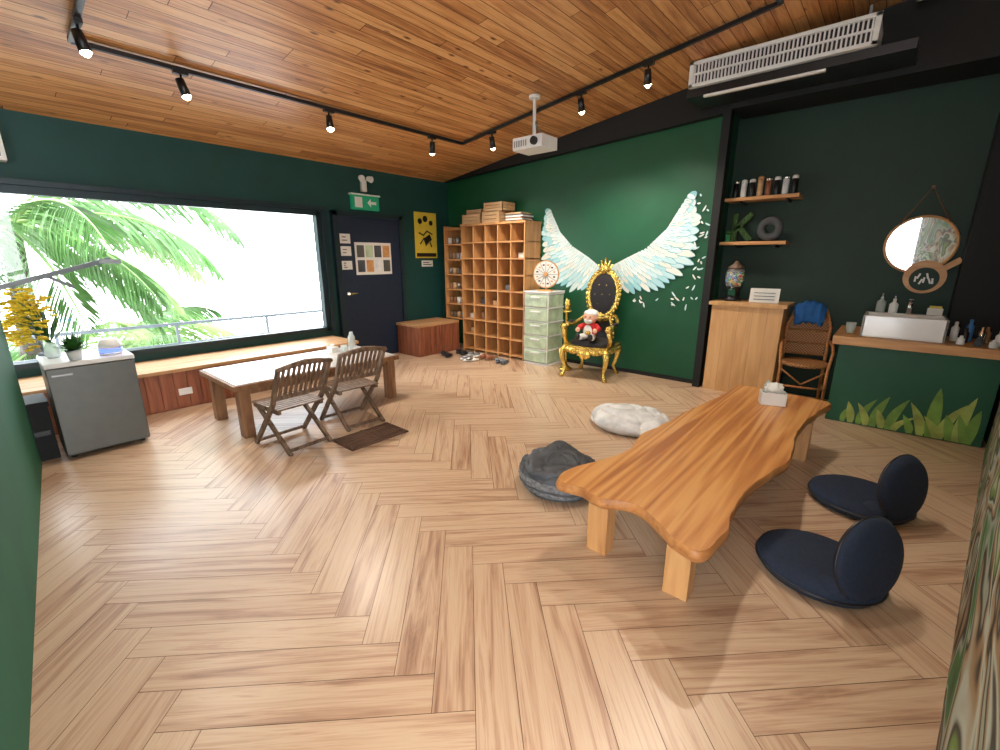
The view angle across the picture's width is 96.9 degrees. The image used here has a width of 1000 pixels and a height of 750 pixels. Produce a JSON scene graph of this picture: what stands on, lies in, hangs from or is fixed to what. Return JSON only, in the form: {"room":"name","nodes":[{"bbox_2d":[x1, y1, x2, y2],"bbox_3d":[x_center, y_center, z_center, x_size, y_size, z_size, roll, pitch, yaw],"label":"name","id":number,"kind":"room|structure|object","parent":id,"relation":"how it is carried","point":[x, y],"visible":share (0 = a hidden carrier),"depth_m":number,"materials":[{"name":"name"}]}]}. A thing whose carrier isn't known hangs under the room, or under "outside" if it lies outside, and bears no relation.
{"room":"activity studio","nodes":[
{"label":"activity studio","id":0,"kind":"room"},
{"bbox_2d":[0,134,6,162],"bbox_3d":[-4.326,-1.928,3.657,0.145,0.260,0.300,12,19,39],"label":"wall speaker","id":1,"kind":"object","parent":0,"point":[3,158],"depth_m":3.73},
{"bbox_2d":[0,319,41,749],"bbox_3d":[-2.020,-0.614,1.384,0.140,3.480,4.214,-14,20,-43],"label":"wall","id":2,"kind":"structure","parent":0,"point":[20,460],"depth_m":1.90,"materials":[{"name":"green paint"}]},
{"bbox_2d":[0,108,450,377],"bbox_3d":[-2.761,-1.473,5.871,0.140,2.850,6.170,12,19,39],"label":"wall","id":3,"kind":"structure","parent":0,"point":[37,147],"depth_m":5.04,"materials":[{"name":"paint"}]},
{"bbox_2d":[0,177,337,369],"bbox_3d":[-3.554,-1.119,4.923,0.140,1.690,3.570,12,19,39],"label":"window","id":4,"kind":"structure","parent":3,"relation":"in","point":[7,185],"depth_m":5.03,"materials":[{"name":"metal"}]},
{"bbox_2d":[348,192,379,211],"bbox_3d":[-1.951,-2.495,6.401,0.070,0.215,0.480,12,19,39],"label":"exit sign","id":5,"kind":"object","parent":3,"relation":"attached to","point":[358,201],"visible":1,"depth_m":6.36,"materials":[{"name":"plastic"}]},
{"bbox_2d":[358,175,373,191],"bbox_3d":[-1.927,-2.729,6.317,0.135,0.210,0.240,12,19,39],"label":"emergency light","id":6,"kind":"object","parent":3,"relation":"attached to","point":[363,185],"visible":1,"depth_m":6.32,"materials":[{"name":"white plastic"}]},
{"bbox_2d":[329,210,407,353],"bbox_3d":[-1.909,-1.325,6.720,0.119,2.130,1.170,12,19,39],"label":"door","id":7,"kind":"structure","parent":3,"relation":"in","point":[370,307],"depth_m":6.68,"materials":[{"name":"blue paint"}]},
{"bbox_2d":[339,233,349,242],"bbox_3d":[-2.184,-1.922,6.241,0.008,0.130,0.160,12,19,39],"label":"paper","id":8,"kind":"object","parent":7,"relation":"attached to","point":[344,238],"visible":1,"depth_m":6.24,"materials":[{"name":"white paper"}]},
{"bbox_2d":[340,246,351,255],"bbox_3d":[-2.184,-1.758,6.284,0.008,0.130,0.160,12,19,39],"label":"paper","id":9,"kind":"object","parent":7,"relation":"attached to","point":[345,250],"visible":1,"depth_m":6.28,"materials":[{"name":"white paper"}]},
{"bbox_2d":[342,261,352,269],"bbox_3d":[-2.184,-1.569,6.334,0.008,0.120,0.160,12,19,39],"label":"paper","id":10,"kind":"object","parent":7,"relation":"attached to","point":[346,265],"visible":1,"depth_m":6.33,"materials":[{"name":"white paper"}]},
{"bbox_2d":[354,242,391,274],"bbox_3d":[-1.889,-1.743,6.640,0.008,0.460,0.620,12,19,39],"label":"photo poster","id":11,"kind":"object","parent":7,"relation":"attached to","point":[370,258],"visible":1,"depth_m":6.62,"materials":[{"name":"paper"}]},
{"bbox_2d":[413,211,436,257],"bbox_3d":[-1.226,-2.312,7.346,0.026,0.720,0.460,12,19,39],"label":"poster","id":12,"kind":"object","parent":3,"relation":"attached to","point":[424,223],"visible":1,"depth_m":7.33,"materials":[{"name":"paper"}]},
{"bbox_2d":[421,260,432,266],"bbox_3d":[-1.226,-1.881,7.474,0.008,0.100,0.240,12,19,39],"label":"paper","id":13,"kind":"object","parent":3,"relation":"attached to","point":[425,263],"visible":1,"depth_m":7.47,"materials":[{"name":"white paper"}]},
{"bbox_2d":[0,0,905,181],"bbox_3d":[-0.214,-2.371,1.803,8.600,1.210,8.470,12,19,39],"label":"ceiling","id":14,"kind":"structure","parent":0,"point":[459,70],"depth_m":3.70,"materials":[{"name":"brown wood"}]},
{"bbox_2d":[67,0,783,144],"bbox_3d":[-0.221,-2.550,3.063,3.870,0.569,3.765,12,19,39],"label":"track rail","id":15,"kind":"object","parent":14,"relation":"attached to","point":[78,5],"visible":1,"depth_m":3.86,"materials":[{"name":"black metal"}]},
{"bbox_2d":[70,15,92,57],"bbox_3d":[-2.661,-2.136,2.814,0.100,0.209,0.086,12,19,39],"label":"track spotlight","id":16,"kind":"object","parent":15,"relation":"attached to","point":[83,47],"visible":1,"depth_m":2.79,"materials":[{"name":"black plastic"}]},
{"bbox_2d":[171,67,191,100],"bbox_3d":[-2.481,-2.263,3.461,0.089,0.209,0.100,12,19,39],"label":"track spotlight","id":17,"kind":"object","parent":15,"relation":"attached to","point":[185,93],"visible":1,"depth_m":3.44,"materials":[{"name":"black plastic"}]},
{"bbox_2d":[323,108,334,131],"bbox_3d":[-1.675,-2.501,4.359,0.096,0.209,0.100,12,19,39],"label":"track spotlight","id":18,"kind":"object","parent":15,"relation":"attached to","point":[329,121],"visible":1,"depth_m":4.34,"materials":[{"name":"black plastic"}]},
{"bbox_2d":[427,135,435,155],"bbox_3d":[-0.819,-2.758,5.331,0.096,0.208,0.100,12,19,39],"label":"track spotlight","id":19,"kind":"object","parent":15,"relation":"attached to","point":[432,143],"visible":1,"depth_m":5.31,"materials":[{"name":"black plastic"}]},
{"bbox_2d":[488,130,495,149],"bbox_3d":[-0.092,-2.843,5.377,0.100,0.207,0.103,12,19,39],"label":"track spotlight","id":20,"kind":"object","parent":15,"relation":"attached to","point":[491,139],"visible":1,"depth_m":5.35,"materials":[{"name":"black plastic"}]},
{"bbox_2d":[576,90,586,114],"bbox_3d":[0.840,-2.807,4.572,0.100,0.207,0.105,12,19,39],"label":"track spotlight","id":21,"kind":"object","parent":15,"relation":"attached to","point":[581,107],"visible":1,"depth_m":4.55,"materials":[{"name":"black plastic"}]},
{"bbox_2d":[642,60,654,87],"bbox_3d":[1.375,-2.786,4.111,0.100,0.208,0.104,12,19,39],"label":"track spotlight","id":22,"kind":"object","parent":15,"relation":"attached to","point":[647,72],"visible":1,"depth_m":4.09,"materials":[{"name":"black plastic"}]},
{"bbox_2d":[513,94,556,155],"bbox_3d":[0.359,-2.633,4.628,0.380,0.528,0.310,12,19,39],"label":"projector","id":23,"kind":"object","parent":14,"relation":"hanging from","point":[539,143],"visible":1,"depth_m":4.61,"materials":[{"name":"white plastic"}]},
{"bbox_2d":[443,88,723,182],"bbox_3d":[0.743,-3.175,6.009,4.410,0.614,0.098,12,19,39],"label":"ceiling beam","id":24,"kind":"structure","parent":14,"relation":"attached to","point":[672,111],"depth_m":5.30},
{"bbox_2d":[686,5,918,108],"bbox_3d":[2.589,-2.828,3.906,1.680,0.514,0.490,12,19,39],"label":"air conditioner","id":25,"kind":"object","parent":14,"relation":"attached to","point":[851,48],"visible":1,"depth_m":3.77,"materials":[{"name":"white plastic"}]},
{"bbox_2d":[29,343,986,749],"bbox_3d":[-0.214,0.852,2.655,8.600,0.004,8.470,12,19,39],"label":"floor","id":26,"kind":"structure","parent":0,"point":[202,585],"depth_m":1.99,"materials":[{"name":"brown wood"}]},
{"bbox_2d":[23,393,60,461],"bbox_3d":[-3.613,0.420,3.384,0.335,0.460,0.290,12,19,39],"label":"bin","id":27,"kind":"object","parent":26,"relation":"on","point":[36,405],"visible":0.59,"depth_m":3.35,"materials":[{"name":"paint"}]},
{"bbox_2d":[36,348,149,456],"bbox_3d":[-3.305,0.203,3.626,0.540,0.755,0.520,12,19,39],"label":"mini fridge","id":28,"kind":"object","parent":26,"relation":"on","point":[96,400],"visible":0.97,"depth_m":3.44,"materials":[{"name":"silver metal"}]},
{"bbox_2d":[0,288,64,358],"bbox_3d":[-3.509,-0.387,3.336,0.389,0.535,0.468,-3,15,-11],"label":"orchid","id":29,"kind":"object","parent":28,"relation":"on","point":[37,317],"visible":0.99,"depth_m":3.25,"materials":[{"name":"plant"}]},
{"bbox_2d":[30,323,43,355],"bbox_3d":[-3.626,-0.282,3.470,0.090,0.254,0.041,12,19,39],"label":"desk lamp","id":30,"kind":"object","parent":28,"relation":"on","point":[39,342],"depth_m":3.48,"materials":[{"name":"grey metal"}]},
{"bbox_2d":[0,257,120,295],"bbox_3d":[-3.468,-0.793,3.525,0.090,0.275,0.723,12,19,39],"label":"desk lamp","id":31,"kind":"object","parent":28,"relation":"on","point":[50,275],"depth_m":3.49,"materials":[{"name":"grey metal"}]},
{"bbox_2d":[53,333,88,360],"bbox_3d":[-3.225,-0.215,3.335,0.246,0.203,0.255,12,19,39],"label":"potted plant","id":32,"kind":"object","parent":28,"relation":"on","point":[73,351],"visible":1,"depth_m":3.31,"materials":[{"name":"green plant"}]},
{"bbox_2d":[97,337,123,355],"bbox_3d":[-3.120,-0.232,3.543,0.152,0.130,0.152,12,19,39],"label":"diffuser","id":33,"kind":"object","parent":28,"relation":"on","point":[106,346],"visible":1,"depth_m":3.49,"materials":[{"name":"white plastic"}]},
{"bbox_2d":[18,335,358,434],"bbox_3d":[-3.311,0.026,4.953,0.688,0.420,3.510,12,19,39],"label":"window bench","id":34,"kind":"object","parent":26,"relation":"on","point":[173,383],"visible":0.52,"depth_m":4.62,"materials":[{"name":"brown wood"}]},
{"bbox_2d":[252,357,332,455],"bbox_3d":[-1.696,0.206,3.632,0.572,0.772,0.466,11,18,35],"label":"folding chair","id":35,"kind":"object","parent":26,"relation":"on","point":[274,404],"visible":0.99,"depth_m":3.55,"materials":[{"name":"brown wood"}]},
{"bbox_2d":[199,345,398,438],"bbox_3d":[-1.972,0.097,4.565,0.870,0.482,1.650,12,19,39],"label":"table","id":36,"kind":"object","parent":26,"relation":"on","point":[243,379],"visible":0.75,"depth_m":4.18,"materials":[{"name":"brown wood"}]},
{"bbox_2d":[326,344,338,352],"bbox_3d":[-1.871,-0.305,4.951,0.120,0.097,0.080,12,19,39],"label":"tissue box","id":37,"kind":"object","parent":36,"relation":"on","point":[332,348],"visible":1,"depth_m":4.92,"materials":[{"name":"paper"}]},
{"bbox_2d":[348,332,354,349],"bbox_3d":[-1.669,-0.377,4.983,0.080,0.220,0.080,12,19,39],"label":"bottle","id":38,"kind":"object","parent":36,"relation":"on","point":[351,338],"visible":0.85,"depth_m":4.95,"materials":[{"name":"white plastic"}]},
{"bbox_2d":[319,346,386,431],"bbox_3d":[-1.374,0.076,4.124,0.572,0.772,0.466,14,20,42],"label":"folding chair","id":39,"kind":"object","parent":26,"relation":"on","point":[336,386],"visible":0.98,"depth_m":4.03,"materials":[{"name":"brown wood"}]},
{"bbox_2d":[332,422,408,450],"bbox_3d":[-1.121,0.526,3.854,0.321,0.013,0.560,12,19,39],"label":"doormat","id":40,"kind":"object","parent":26,"relation":"on","point":[360,439],"visible":1,"depth_m":3.83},
{"bbox_2d":[396,317,458,356],"bbox_3d":[-1.175,-0.638,7.311,0.550,0.500,0.870,12,19,39],"label":"storage bench","id":41,"kind":"object","parent":26,"relation":"on","point":[429,336],"visible":0.95,"depth_m":7.08,"materials":[{"name":"brown wood"}]},
{"bbox_2d":[440,349,508,363],"bbox_3d":[-0.388,-0.288,6.817,1.246,0.076,0.547,12,19,39],"label":"slippers","id":42,"kind":"object","parent":26,"relation":"on","point":[466,354],"visible":1,"depth_m":6.75,"materials":[{"name":"fabric"}]},
{"bbox_2d":[460,220,541,360],"bbox_3d":[-0.010,-1.327,6.964,1.300,2.010,0.395,12,19,39],"label":"cubby shelf","id":43,"kind":"object","parent":26,"relation":"on","point":[499,259],"visible":0.94,"depth_m":6.88,"materials":[{"name":"brown wood"}]},
{"bbox_2d":[462,213,481,223],"bbox_3d":[-0.334,-2.436,6.948,0.400,0.138,0.346,12,19,39],"label":"wooden crate","id":44,"kind":"object","parent":43,"relation":"on","point":[473,218],"visible":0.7,"depth_m":6.82,"materials":[{"name":"brown wood"}]},
{"bbox_2d":[466,209,482,214],"bbox_3d":[-0.306,-2.538,6.923,0.320,0.068,0.306,12,19,39],"label":"wooden crate","id":45,"kind":"object","parent":44,"relation":"on","point":[469,212],"visible":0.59,"depth_m":6.82,"materials":[{"name":"brown wood"}]},
{"bbox_2d":[482,211,511,222],"bbox_3d":[-0.037,-2.383,6.709,0.350,0.158,0.326,12,19,39],"label":"wooden crate","id":46,"kind":"object","parent":43,"relation":"on","point":[494,216],"visible":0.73,"depth_m":6.58,"materials":[{"name":"brown wood"}]},
{"bbox_2d":[483,201,514,211],"bbox_3d":[-0.011,-2.521,6.663,0.380,0.128,0.306,12,19,39],"label":"wooden crate","id":47,"kind":"object","parent":46,"relation":"on","point":[492,206],"visible":0.94,"depth_m":6.56,"materials":[{"name":"brown wood"}]},
{"bbox_2d":[505,212,533,220],"bbox_3d":[0.276,-2.290,6.436,0.340,0.118,0.250,12,19,39],"label":"pile","id":48,"kind":"object","parent":43,"relation":"on","point":[514,216],"visible":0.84,"depth_m":6.34,"materials":[{"name":"white paper"}]},
{"bbox_2d":[524,290,564,366],"bbox_3d":[0.632,-0.696,6.453,0.420,1.050,0.435,12,19,39],"label":"tower","id":49,"kind":"object","parent":26,"relation":"on","point":[543,318],"visible":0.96,"depth_m":6.31,"materials":[{"name":"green plastic"}]},
{"bbox_2d":[533,260,558,291],"bbox_3d":[0.640,-1.383,6.178,0.380,0.420,0.120,7,16,26],"label":"wheel","id":50,"kind":"object","parent":49,"relation":"on","point":[546,272],"visible":0.99,"depth_m":6.16,"materials":[{"name":"white wood"}]},
{"bbox_2d":[518,440,594,501],"bbox_3d":[0.391,0.624,2.976,0.569,0.274,0.529,12,19,39],"label":"pouf","id":51,"kind":"object","parent":26,"relation":"on","point":[539,471],"visible":0.7,"depth_m":2.86,"materials":[{"name":"grey fabric"}]},
{"bbox_2d":[558,299,571,370],"bbox_3d":[0.905,-0.559,6.049,0.200,0.992,0.200,12,19,39],"label":"stand","id":52,"kind":"object","parent":26,"relation":"on","point":[567,311],"visible":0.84,"depth_m":5.97,"materials":[{"name":"gold metal"}]},
{"bbox_2d":[558,257,621,382],"bbox_3d":[1.214,-0.728,5.710,0.711,1.525,0.681,10,18,33],"label":"golden throne","id":53,"kind":"object","parent":26,"relation":"on","point":[603,291],"visible":0.93,"depth_m":5.76,"materials":[{"name":"gold metal"}]},
{"bbox_2d":[575,309,600,340],"bbox_3d":[1.112,-0.631,5.572,0.317,0.384,0.308,10,18,34],"label":"doll","id":54,"kind":"object","parent":53,"relation":"on","point":[590,328],"visible":1,"depth_m":5.54,"materials":[{"name":"red fabric"}]},
{"bbox_2d":[591,403,669,436],"bbox_3d":[1.196,0.386,4.047,0.724,0.186,0.620,12,19,39],"label":"pouf","id":55,"kind":"object","parent":26,"relation":"on","point":[633,420],"visible":0.83,"depth_m":3.88,"materials":[{"name":"white fabric"}]},
{"bbox_2d":[556,385,831,601],"bbox_3d":[1.442,0.581,2.851,2.594,0.420,0.802,-13,20,-41],"label":"table","id":56,"kind":"object","parent":26,"relation":"on","point":[688,476],"visible":0.99,"depth_m":2.32,"materials":[{"name":"orange wood"}]},
{"bbox_2d":[758,380,787,406],"bbox_3d":[2.081,0.133,3.371,0.170,0.180,0.110,6,16,23],"label":"tissue box","id":57,"kind":"object","parent":56,"relation":"on","point":[773,394],"visible":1,"depth_m":3.33,"materials":[{"name":"white plastic"}]},
{"bbox_2d":[702,298,794,391],"bbox_3d":[2.810,-0.324,5.084,0.760,1.030,0.455,12,19,39],"label":"wooden counter","id":58,"kind":"object","parent":26,"relation":"on","point":[744,338],"visible":0.76,"depth_m":4.91,"materials":[{"name":"brown wood"}]},
{"bbox_2d":[724,261,744,300],"bbox_3d":[2.642,-1.059,4.989,0.200,0.440,0.200,12,19,39],"label":"machine","id":59,"kind":"object","parent":58,"relation":"on","point":[734,278],"visible":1,"depth_m":4.96,"materials":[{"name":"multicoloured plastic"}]},
{"bbox_2d":[749,288,780,302],"bbox_3d":[2.877,-0.863,4.820,0.280,0.152,0.045,10,18,34],"label":"menu sign","id":60,"kind":"object","parent":58,"relation":"on","point":[762,295],"visible":0.98,"depth_m":4.81,"materials":[{"name":"paper"}]},
{"bbox_2d":[776,309,834,400],"bbox_3d":[3.182,-0.215,4.626,0.468,1.056,0.481,9,17,31],"label":"rattan chair","id":61,"kind":"object","parent":26,"relation":"on","point":[803,338],"visible":0.83,"depth_m":4.71,"materials":[{"name":"wicker"}]},
{"bbox_2d":[792,300,827,325],"bbox_3d":[3.279,-0.657,4.686,0.320,0.273,0.127,9,17,31],"label":"towel","id":62,"kind":"object","parent":61,"relation":"on","point":[814,312],"visible":1,"depth_m":4.65,"materials":[{"name":"fabric"}]},
{"bbox_2d":[755,516,903,608],"bbox_3d":[1.558,0.773,2.134,0.520,0.416,0.548,-4,15,-15],"label":"chair","id":63,"kind":"object","parent":26,"relation":"on","point":[859,570],"visible":1,"depth_m":1.94,"materials":[{"name":"blue fabric"}]},
{"bbox_2d":[807,454,927,524],"bbox_3d":[2.254,0.613,2.740,0.520,0.416,0.548,-5,15,-17],"label":"chair","id":64,"kind":"object","parent":26,"relation":"on","point":[901,489],"visible":0.98,"depth_m":2.55,"materials":[{"name":"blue fabric"}]},
{"bbox_2d":[825,325,999,447],"bbox_3d":[3.730,0.049,4.085,1.120,0.820,0.857,12,19,39],"label":"countertop","id":65,"kind":"structure","parent":26,"relation":"on","point":[867,370],"depth_m":3.80,"materials":[{"name":"paint"}]},
{"bbox_2d":[845,322,856,333],"bbox_3d":[3.272,-0.442,4.136,0.080,0.100,0.080,12,19,39],"label":"paper cup","id":66,"kind":"object","parent":65,"relation":"on","point":[850,326],"visible":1,"depth_m":4.11,"materials":[{"name":"white paper"}]},
{"bbox_2d":[860,311,949,342],"bbox_3d":[3.574,-0.435,3.936,0.550,0.190,0.400,12,19,39],"label":"basin","id":67,"kind":"object","parent":65,"relation":"in","point":[902,326],"visible":1,"depth_m":3.80,"materials":[{"name":"white ceramic"}]},
{"bbox_2d":[875,293,886,312],"bbox_3d":[3.546,-0.672,4.117,0.070,0.176,0.070,-3,15,-10],"label":"soap bottle","id":68,"kind":"object","parent":67,"relation":"on","point":[881,304],"visible":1,"depth_m":4.10,"materials":[{"name":"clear plastic"}]},
{"bbox_2d":[888,296,898,312],"bbox_3d":[3.614,-0.648,4.062,0.065,0.156,0.064,-1,15,-5],"label":"soap bottle","id":69,"kind":"object","parent":67,"relation":"on","point":[893,307],"visible":1,"depth_m":4.05,"materials":[{"name":"white plastic"}]},
{"bbox_2d":[906,298,913,313],"bbox_3d":[3.665,-0.611,3.960,0.036,0.136,0.167,12,19,39],"label":"faucet","id":70,"kind":"object","parent":67,"relation":"on","point":[911,301],"visible":1,"depth_m":3.99,"materials":[{"name":"silver metal"}]},
{"bbox_2d":[926,306,943,315],"bbox_3d":[3.832,-0.566,3.902,0.100,0.080,0.050,12,19,39],"label":"box","id":71,"kind":"object","parent":67,"relation":"on","point":[932,310],"visible":1,"depth_m":3.88,"materials":[{"name":"paper"}]},
{"bbox_2d":[840,389,981,444],"bbox_3d":[3.551,0.292,3.861,0.892,0.440,0.007,13,19,40],"label":"mural","id":72,"kind":"object","parent":65,"relation":"attached to","point":[962,432],"visible":1,"depth_m":3.78,"materials":[{"name":"paint"}]},
{"bbox_2d":[948,322,959,340],"bbox_3d":[3.827,-0.367,3.727,0.050,0.164,0.049,12,19,39],"label":"toiletry bottle","id":73,"kind":"object","parent":65,"relation":"on","point":[955,329],"visible":0.97,"depth_m":3.71,"materials":[{"name":"white plastic"}]},
{"bbox_2d":[955,335,964,344],"bbox_3d":[3.731,-0.284,3.588,0.050,0.074,0.049,12,19,39],"label":"toiletry bottle","id":74,"kind":"object","parent":65,"relation":"on","point":[961,340],"visible":1,"depth_m":3.58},
{"bbox_2d":[961,328,969,342],"bbox_3d":[3.839,-0.328,3.658,0.050,0.124,0.049,12,19,39],"label":"toiletry bottle","id":75,"kind":"object","parent":65,"relation":"on","point":[965,333],"visible":0.77,"depth_m":3.64,"materials":[{"name":"black plastic"}]},
{"bbox_2d":[966,319,974,341],"bbox_3d":[3.934,-0.373,3.711,0.050,0.184,0.049,12,19,39],"label":"toiletry bottle","id":76,"kind":"object","parent":65,"relation":"on","point":[970,325],"visible":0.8,"depth_m":3.69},
{"bbox_2d":[973,336,983,346],"bbox_3d":[3.794,-0.268,3.509,0.050,0.084,0.049,12,19,39],"label":"toiletry bottle","id":77,"kind":"object","parent":65,"relation":"on","point":[978,342],"visible":1,"depth_m":3.50,"materials":[{"name":"grey plastic"}]},
{"bbox_2d":[977,327,986,343],"bbox_3d":[3.888,-0.317,3.576,0.050,0.144,0.049,12,19,39],"label":"toiletry bottle","id":78,"kind":"object","parent":65,"relation":"on","point":[983,333],"visible":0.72,"depth_m":3.56,"materials":[{"name":"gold metal"}]},
{"bbox_2d":[984,327,991,343],"bbox_3d":[3.983,-0.324,3.625,0.050,0.134,0.049,12,19,39],"label":"toiletry bottle","id":79,"kind":"object","parent":65,"relation":"on","point":[989,333],"visible":0.78,"depth_m":3.61,"materials":[{"name":"brown plastic"}]},
{"bbox_2d":[988,340,998,348],"bbox_3d":[3.841,-0.241,3.446,0.050,0.064,0.049,12,19,39],"label":"toiletry bottle","id":80,"kind":"object","parent":65,"relation":"on","point":[994,344],"visible":1,"depth_m":3.43,"materials":[{"name":"white plastic"}]},
{"bbox_2d":[448,112,739,382],"bbox_3d":[0.877,-1.914,6.502,4.410,3.380,0.308,12,19,39],"label":"wall","id":81,"kind":"structure","parent":0,"point":[612,201],"depth_m":5.64,"materials":[{"name":"paint"}]},
{"bbox_2d":[443,226,462,319],"bbox_3d":[-0.652,-1.714,7.465,0.425,1.498,0.355,12,19,39],"label":"shelf","id":82,"kind":"object","parent":81,"relation":"attached to","point":[452,235],"visible":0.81,"depth_m":7.49,"materials":[{"name":"brown wood"}]},
{"bbox_2d":[541,191,709,309],"bbox_3d":[1.479,-1.599,5.811,2.363,1.350,0.027,13,19,40],"label":"mural","id":83,"kind":"object","parent":81,"relation":"attached to","point":[652,266],"visible":0.94,"depth_m":5.56,"materials":[{"name":"paint"}]},
{"bbox_2d":[567,358,691,383],"bbox_3d":[1.686,-0.070,6.043,1.870,0.050,0.014,12,19,39],"label":"baseboard","id":84,"kind":"structure","parent":81,"relation":"attached to","point":[656,375],"depth_m":5.91,"materials":[{"name":"black paint"}]},
{"bbox_2d":[692,103,734,386],"bbox_3d":[2.391,-1.465,4.960,0.080,3.300,0.125,12,19,39],"label":"trim post","id":85,"kind":"object","parent":81,"relation":"attached to","point":[728,114],"depth_m":4.91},
{"bbox_2d":[731,0,999,118],"bbox_3d":[3.392,-2.901,3.858,2.330,0.699,0.480,12,19,39],"label":"ceiling beam","id":86,"kind":"structure","parent":81,"relation":"attached to","point":[959,40],"depth_m":3.59,"materials":[{"name":"paint"}]},
{"bbox_2d":[717,73,999,398],"bbox_3d":[2.103,-1.894,5.704,7.280,3.750,0.120,12,19,39],"label":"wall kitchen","id":87,"kind":"structure","parent":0,"point":[863,165],"depth_m":4.40,"materials":[{"name":"paint"}]},
{"bbox_2d":[719,241,790,247],"bbox_3d":[2.817,-1.445,4.914,0.650,0.065,0.267,12,19,39],"label":"wall shelf","id":88,"kind":"object","parent":87,"relation":"attached to","point":[776,244],"depth_m":4.80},
{"bbox_2d":[730,212,754,241],"bbox_3d":[2.687,-1.635,4.906,0.220,0.315,0.060,12,19,39],"label":"decoration","id":89,"kind":"object","parent":88,"relation":"on","point":[737,226],"visible":0.97,"depth_m":4.90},
{"bbox_2d":[757,217,783,240],"bbox_3d":[2.891,-1.564,4.742,0.250,0.250,0.080,12,19,39],"label":"decoration","id":90,"kind":"object","parent":88,"relation":"on","point":[778,224],"visible":1,"depth_m":4.72,"materials":[{"name":"grey fabric"}]},
{"bbox_2d":[724,193,803,205],"bbox_3d":[2.836,-1.886,4.780,0.700,0.065,0.267,12,19,39],"label":"wall shelf","id":91,"kind":"object","parent":87,"relation":"attached to","point":[792,196],"depth_m":4.70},
{"bbox_2d":[732,180,739,197],"bbox_3d":[2.591,-2.034,4.860,0.060,0.180,0.058,12,19,39],"label":"canister","id":92,"kind":"object","parent":91,"relation":"on","point":[736,183],"visible":0.85,"depth_m":4.84,"materials":[{"name":"black plastic"}]},
{"bbox_2d":[740,180,747,196],"bbox_3d":[2.650,-2.021,4.810,0.060,0.180,0.058,12,19,39],"label":"canister","id":93,"kind":"object","parent":91,"relation":"on","point":[744,182],"visible":0.84,"depth_m":4.79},
{"bbox_2d":[748,179,755,196],"bbox_3d":[2.709,-2.008,4.761,0.060,0.180,0.058,12,19,39],"label":"canister","id":94,"kind":"object","parent":91,"relation":"on","point":[752,181],"visible":0.86,"depth_m":4.74,"materials":[{"name":"black plastic"}]},
{"bbox_2d":[756,176,764,195],"bbox_3d":[2.768,-2.005,4.709,0.060,0.200,0.058,12,19,39],"label":"canister","id":95,"kind":"object","parent":91,"relation":"on","point":[761,179],"visible":0.85,"depth_m":4.69,"materials":[{"name":"brown wood"}]},
{"bbox_2d":[764,177,772,194],"bbox_3d":[2.827,-1.982,4.662,0.060,0.180,0.058,12,19,39],"label":"canister","id":96,"kind":"object","parent":91,"relation":"on","point":[769,180],"visible":0.83,"depth_m":4.64,"materials":[{"name":"brown wood"}]},
{"bbox_2d":[773,176,781,194],"bbox_3d":[2.886,-1.969,4.613,0.060,0.180,0.058,12,19,39],"label":"canister","id":97,"kind":"object","parent":91,"relation":"on","point":[777,183],"visible":0.86,"depth_m":4.59,"materials":[{"name":"black plastic"}]},
{"bbox_2d":[781,175,790,193],"bbox_3d":[2.945,-1.956,4.563,0.060,0.180,0.058,12,19,39],"label":"canister","id":98,"kind":"object","parent":91,"relation":"on","point":[786,180],"visible":0.84,"depth_m":4.54,"materials":[{"name":"silver metal"}]},
{"bbox_2d":[790,174,799,192],"bbox_3d":[3.003,-1.943,4.514,0.060,0.180,0.058,12,19,39],"label":"canister","id":99,"kind":"object","parent":91,"relation":"on","point":[795,179],"visible":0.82,"depth_m":4.50,"materials":[{"name":"black plastic"}]},
{"bbox_2d":[883,185,959,271],"bbox_3d":[3.911,-1.336,4.093,0.522,0.775,0.060,12,19,39],"label":"round mirror","id":100,"kind":"object","parent":87,"relation":"attached to","point":[936,238],"visible":1,"depth_m":4.10,"materials":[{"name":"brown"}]},
{"bbox_2d":[903,257,961,292],"bbox_3d":[3.974,-0.917,4.087,0.382,0.327,0.028,12,19,39],"label":"serving board","id":101,"kind":"object","parent":87,"relation":"attached to","point":[926,276],"visible":1,"depth_m":4.10,"materials":[{"name":"brown wood"}]},
{"bbox_2d":[936,403,999,749],"bbox_3d":[2.252,-0.723,1.603,4.427,3.580,0.147,-13,19,-40],"label":"wall","id":102,"kind":"structure","parent":0,"point":[970,717],"depth_m":1.29,"materials":[{"name":"paint"}]},
{"bbox_2d":[946,111,999,339],"bbox_3d":[4.229,-0.982,3.796,0.375,2.960,0.225,12,19,39],"label":"wall","id":103,"kind":"structure","parent":0,"point":[976,292],"depth_m":3.77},
{"bbox_2d":[983,385,999,444],"bbox_3d":[4.215,-1.194,3.309,0.140,3.620,0.877,12,19,39],"label":"wall","id":104,"kind":"structure","parent":0,"point":[997,399],"depth_m":3.68,"materials":[{"name":"black paint"}]},
{"label":"outside","id":105,"kind":"structure","parent":0,"visible":0},
{"bbox_3d":[-3.449,-0.085,7.176,2.070,0.100,22.000,12,19,39],"label":"terrace","id":106,"kind":"object","parent":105,"visible":0},
{"bbox_2d":[6,309,322,362],"bbox_3d":[-3.859,-0.608,7.394,0.040,0.800,20.018,12,19,39],"label":"terrace railing","id":107,"kind":"object","parent":106,"relation":"on","point":[266,316],"visible":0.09,"depth_m":6.43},
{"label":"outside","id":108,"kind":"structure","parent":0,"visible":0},
{"bbox_2d":[0,195,245,360],"bbox_3d":[-6.903,0.206,7.128,4.351,6.992,5.573,12,19,39],"label":"palm tree","id":109,"kind":"object","parent":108,"point":[62,225],"visible":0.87,"depth_m":6.33,"materials":[{"name":"green plant"}]},
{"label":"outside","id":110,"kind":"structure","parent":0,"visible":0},
{"bbox_2d":[7,306,235,361],"bbox_3d":[-7.267,1.043,8.658,3.921,4.612,4.527,12,19,39],"label":"bush","id":111,"kind":"object","parent":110,"point":[141,337],"visible":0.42,"depth_m":8.29,"materials":[{"name":"green plant"}]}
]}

